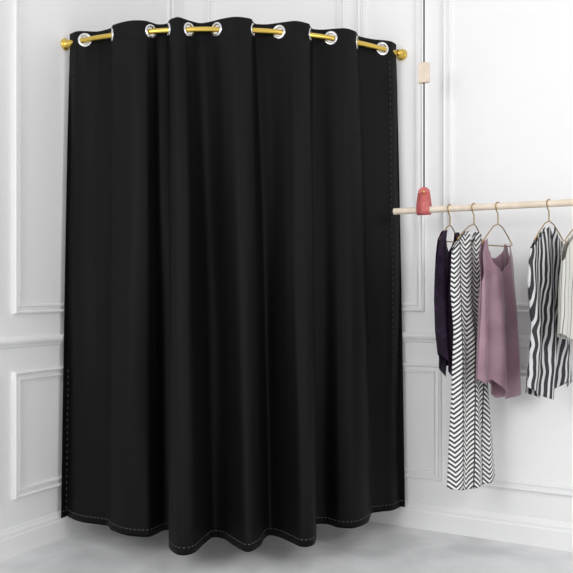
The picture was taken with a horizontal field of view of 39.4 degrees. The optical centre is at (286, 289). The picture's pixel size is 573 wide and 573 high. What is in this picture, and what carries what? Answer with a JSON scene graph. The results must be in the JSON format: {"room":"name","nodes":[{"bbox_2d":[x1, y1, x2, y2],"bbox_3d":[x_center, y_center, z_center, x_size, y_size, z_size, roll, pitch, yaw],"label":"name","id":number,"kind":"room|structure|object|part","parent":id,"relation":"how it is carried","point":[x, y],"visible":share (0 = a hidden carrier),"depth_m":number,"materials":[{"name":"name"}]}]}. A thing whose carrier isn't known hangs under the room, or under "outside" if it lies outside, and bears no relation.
{"room":"clothing store","nodes":[
{"label":"clothing store","id":0,"kind":"room"},
{"bbox_2d":[0,0,181,530],"bbox_3d":[-1.686,-0.400,2.942,0.120,3.200,4.200,0,0,29],"label":"wall","id":1,"kind":"structure","parent":0,"point":[44,23],"depth_m":3.77,"materials":[{"name":"white paint"}]},
{"bbox_2d":[0,334,63,348],"bbox_3d":[-1.622,0.239,2.906,0.026,0.052,4.200,0,0,29],"label":"trim","id":2,"kind":"structure","parent":1,"relation":"attached to","point":[53,339],"depth_m":3.70,"materials":[{"name":"white paint"}]},
{"bbox_2d":[12,366,62,499],"bbox_3d":[-0.947,0.660,4.138,0.019,0.580,1.190,0,0,29],"label":"trim","id":3,"kind":"structure","parent":1,"relation":"attached to","point":[18,492],"depth_m":3.65,"materials":[{"name":"white paint"}]},
{"bbox_2d":[0,511,97,560],"bbox_3d":[-1.625,1.136,2.908,0.020,0.128,4.200,0,0,29],"label":"baseboard","id":4,"kind":"structure","parent":1,"relation":"attached to","point":[24,537],"depth_m":3.73,"materials":[{"name":"white paint"}]},
{"bbox_2d":[12,0,173,313],"bbox_3d":[-0.947,-0.870,4.138,0.019,1.960,1.190,0,0,29],"label":"trim","id":5,"kind":"structure","parent":1,"relation":"attached to","point":[17,307],"depth_m":3.64,"materials":[{"name":"white paint"}]},
{"bbox_2d":[0,521,572,572],"bbox_3d":[0.260,1.250,1.709,4.720,0.100,4.720,0,0,29],"label":"floor","id":6,"kind":"structure","parent":0,"point":[371,547],"depth_m":3.59,"materials":[{"name":"concrete"}]},
{"bbox_2d":[182,0,572,522],"bbox_3d":[1.196,-0.400,3.819,4.320,3.200,0.120,0,0,29],"label":"wall","id":7,"kind":"structure","parent":0,"point":[512,60],"depth_m":3.88,"materials":[{"name":"white paint"}]},
{"bbox_2d":[61,27,406,59],"bbox_3d":[-0.228,-1.200,3.849,1.721,0.058,0.340,0,0,-6],"label":"curtain rod","id":8,"kind":"object","parent":7,"relation":"attached to","point":[401,54],"visible":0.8,"depth_m":3.78,"materials":[{"name":"gold metal"}]},
{"bbox_2d":[61,17,404,555],"bbox_3d":[-0.211,-0.073,3.655,1.693,2.339,0.654,0,0,-6],"label":"curtain","id":9,"kind":"object","parent":8,"relation":"hanging from","point":[233,353],"visible":0.97,"depth_m":3.66,"materials":[{"name":"black fabric"}]},
{"bbox_2d":[207,0,345,33],"bbox_3d":[-0.076,-0.870,4.441,0.882,1.960,0.019,0,0,29],"label":"trim","id":10,"kind":"structure","parent":7,"relation":"attached to","point":[210,3],"depth_m":4.25,"materials":[{"name":"white paint"}]},
{"bbox_2d":[357,0,424,311],"bbox_3d":[0.532,-0.870,4.106,0.367,1.960,0.019,0,0,29],"label":"trim","id":11,"kind":"structure","parent":7,"relation":"attached to","point":[419,306],"depth_m":4.03,"materials":[{"name":"white paint"}]},
{"bbox_2d":[403,363,441,480],"bbox_3d":[0.570,0.660,4.085,0.455,0.580,0.019,0,0,29],"label":"trim","id":12,"kind":"structure","parent":7,"relation":"attached to","point":[436,473],"depth_m":3.99,"materials":[{"name":"white paint"}]},
{"bbox_2d":[369,500,572,551],"bbox_3d":[1.214,1.136,3.729,4.200,0.128,0.020,0,0,29],"label":"baseboard","id":13,"kind":"structure","parent":7,"relation":"attached to","point":[545,533],"depth_m":3.87,"materials":[{"name":"white paint"}]},
{"bbox_2d":[443,0,528,312],"bbox_3d":[1.321,-0.870,3.671,1.250,1.960,0.019,0,0,29],"label":"trim","id":14,"kind":"structure","parent":7,"relation":"attached to","point":[447,4],"depth_m":3.96,"materials":[{"name":"white paint"}]},
{"bbox_2d":[402,332,572,347],"bbox_3d":[1.213,0.239,3.727,4.200,0.052,0.026,0,0,29],"label":"trim","id":15,"kind":"structure","parent":7,"relation":"attached to","point":[422,337],"depth_m":4.01,"materials":[{"name":"white paint"}]},
{"bbox_2d":[481,368,572,496],"bbox_3d":[1.350,0.660,3.655,1.184,0.580,0.019,0,0,29],"label":"trim","id":16,"kind":"structure","parent":7,"relation":"attached to","point":[538,487],"depth_m":3.77,"materials":[{"name":"white paint"}]},
{"bbox_2d":[434,230,459,376],"bbox_3d":[0.753,0.062,3.708,0.086,0.682,0.193,0,0,44],"label":"camisole","id":17,"kind":"object","parent":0,"point":[442,306],"visible":0.58,"depth_m":3.66,"materials":[{"name":"fabric"}]},
{"bbox_2d":[447,231,494,489],"bbox_3d":[0.850,0.314,3.654,0.366,1.166,0.078,0,0,-42],"label":"dress","id":18,"kind":"object","parent":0,"point":[470,448],"visible":0.87,"depth_m":3.60,"materials":[{"name":"multicoloured fabric"}]},
{"bbox_2d":[393,0,572,214],"bbox_3d":[1.381,-1.014,3.500,1.850,1.322,0.260,0,0,29],"label":"rail","id":19,"kind":"object","parent":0,"point":[424,206],"visible":1,"depth_m":3.75,"materials":[{"name":"brown wood"}]},
{"bbox_3d":[0.649,-1.049,3.778,0.007,1.142,0.007,0,0,29],"label":"cord","id":20,"kind":"part","parent":19,"relation":"part of","materials":[{"name":"black plastic"}]},
{"bbox_2d":[439,204,456,242],"bbox_3d":[0.754,-0.310,3.712,0.144,0.177,0.005,0,0,-41],"label":"clothes hanger","id":21,"kind":"object","parent":19,"relation":"hanging from","point":[449,204],"visible":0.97,"depth_m":3.71,"materials":[{"name":"gold metal"}]},
{"bbox_2d":[457,203,479,241],"bbox_3d":[0.835,-0.309,3.642,0.195,0.181,0.005,0,0,-41],"label":"clothes hanger","id":22,"kind":"object","parent":19,"relation":"hanging from","point":[472,203],"visible":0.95,"depth_m":3.65,"materials":[{"name":"gold metal"}]},
{"bbox_2d":[482,202,512,246],"bbox_3d":[0.951,-0.298,3.607,0.240,0.202,0.005,0,0,-41],"label":"clothes hanger","id":23,"kind":"object","parent":19,"relation":"hanging from","point":[496,202],"visible":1,"depth_m":3.61,"materials":[{"name":"gold metal"}]},
{"bbox_2d":[475,239,520,398],"bbox_3d":[0.957,0.133,3.611,0.101,0.724,0.355,0,0,45],"label":"tank","id":24,"kind":"object","parent":23,"relation":"hanging from","point":[497,350],"visible":1,"depth_m":3.55,"materials":[{"name":"purple fabric"}]},
{"bbox_2d":[535,199,563,241],"bbox_3d":[1.153,-0.304,3.505,0.238,0.191,0.005,0,0,-41],"label":"clothes hanger","id":25,"kind":"object","parent":19,"relation":"hanging from","point":[547,199],"visible":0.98,"depth_m":3.50,"materials":[{"name":"gold metal"}]},
{"bbox_2d":[525,226,571,399],"bbox_3d":[1.148,0.097,3.502,0.358,0.753,0.095,0,0,-44],"label":"blouse","id":26,"kind":"object","parent":25,"relation":"hanging from","point":[549,358],"visible":0.85,"depth_m":3.44,"materials":[{"name":"multicoloured fabric"}]},
{"bbox_3d":[1.255,-0.297,3.434,0.084,0.203,0.226,0,0,29],"label":"clothes hanger","id":27,"kind":"object","parent":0,"visible":0},
{"bbox_2d":[557,234,572,340],"bbox_3d":[1.262,-0.015,3.441,0.355,0.469,0.087,0,0,-42],"label":"blouse","id":28,"kind":"object","parent":27,"relation":"hanging from","point":[565,288],"visible":1,"depth_m":3.34,"materials":[{"name":"white fabric"}]}
]}

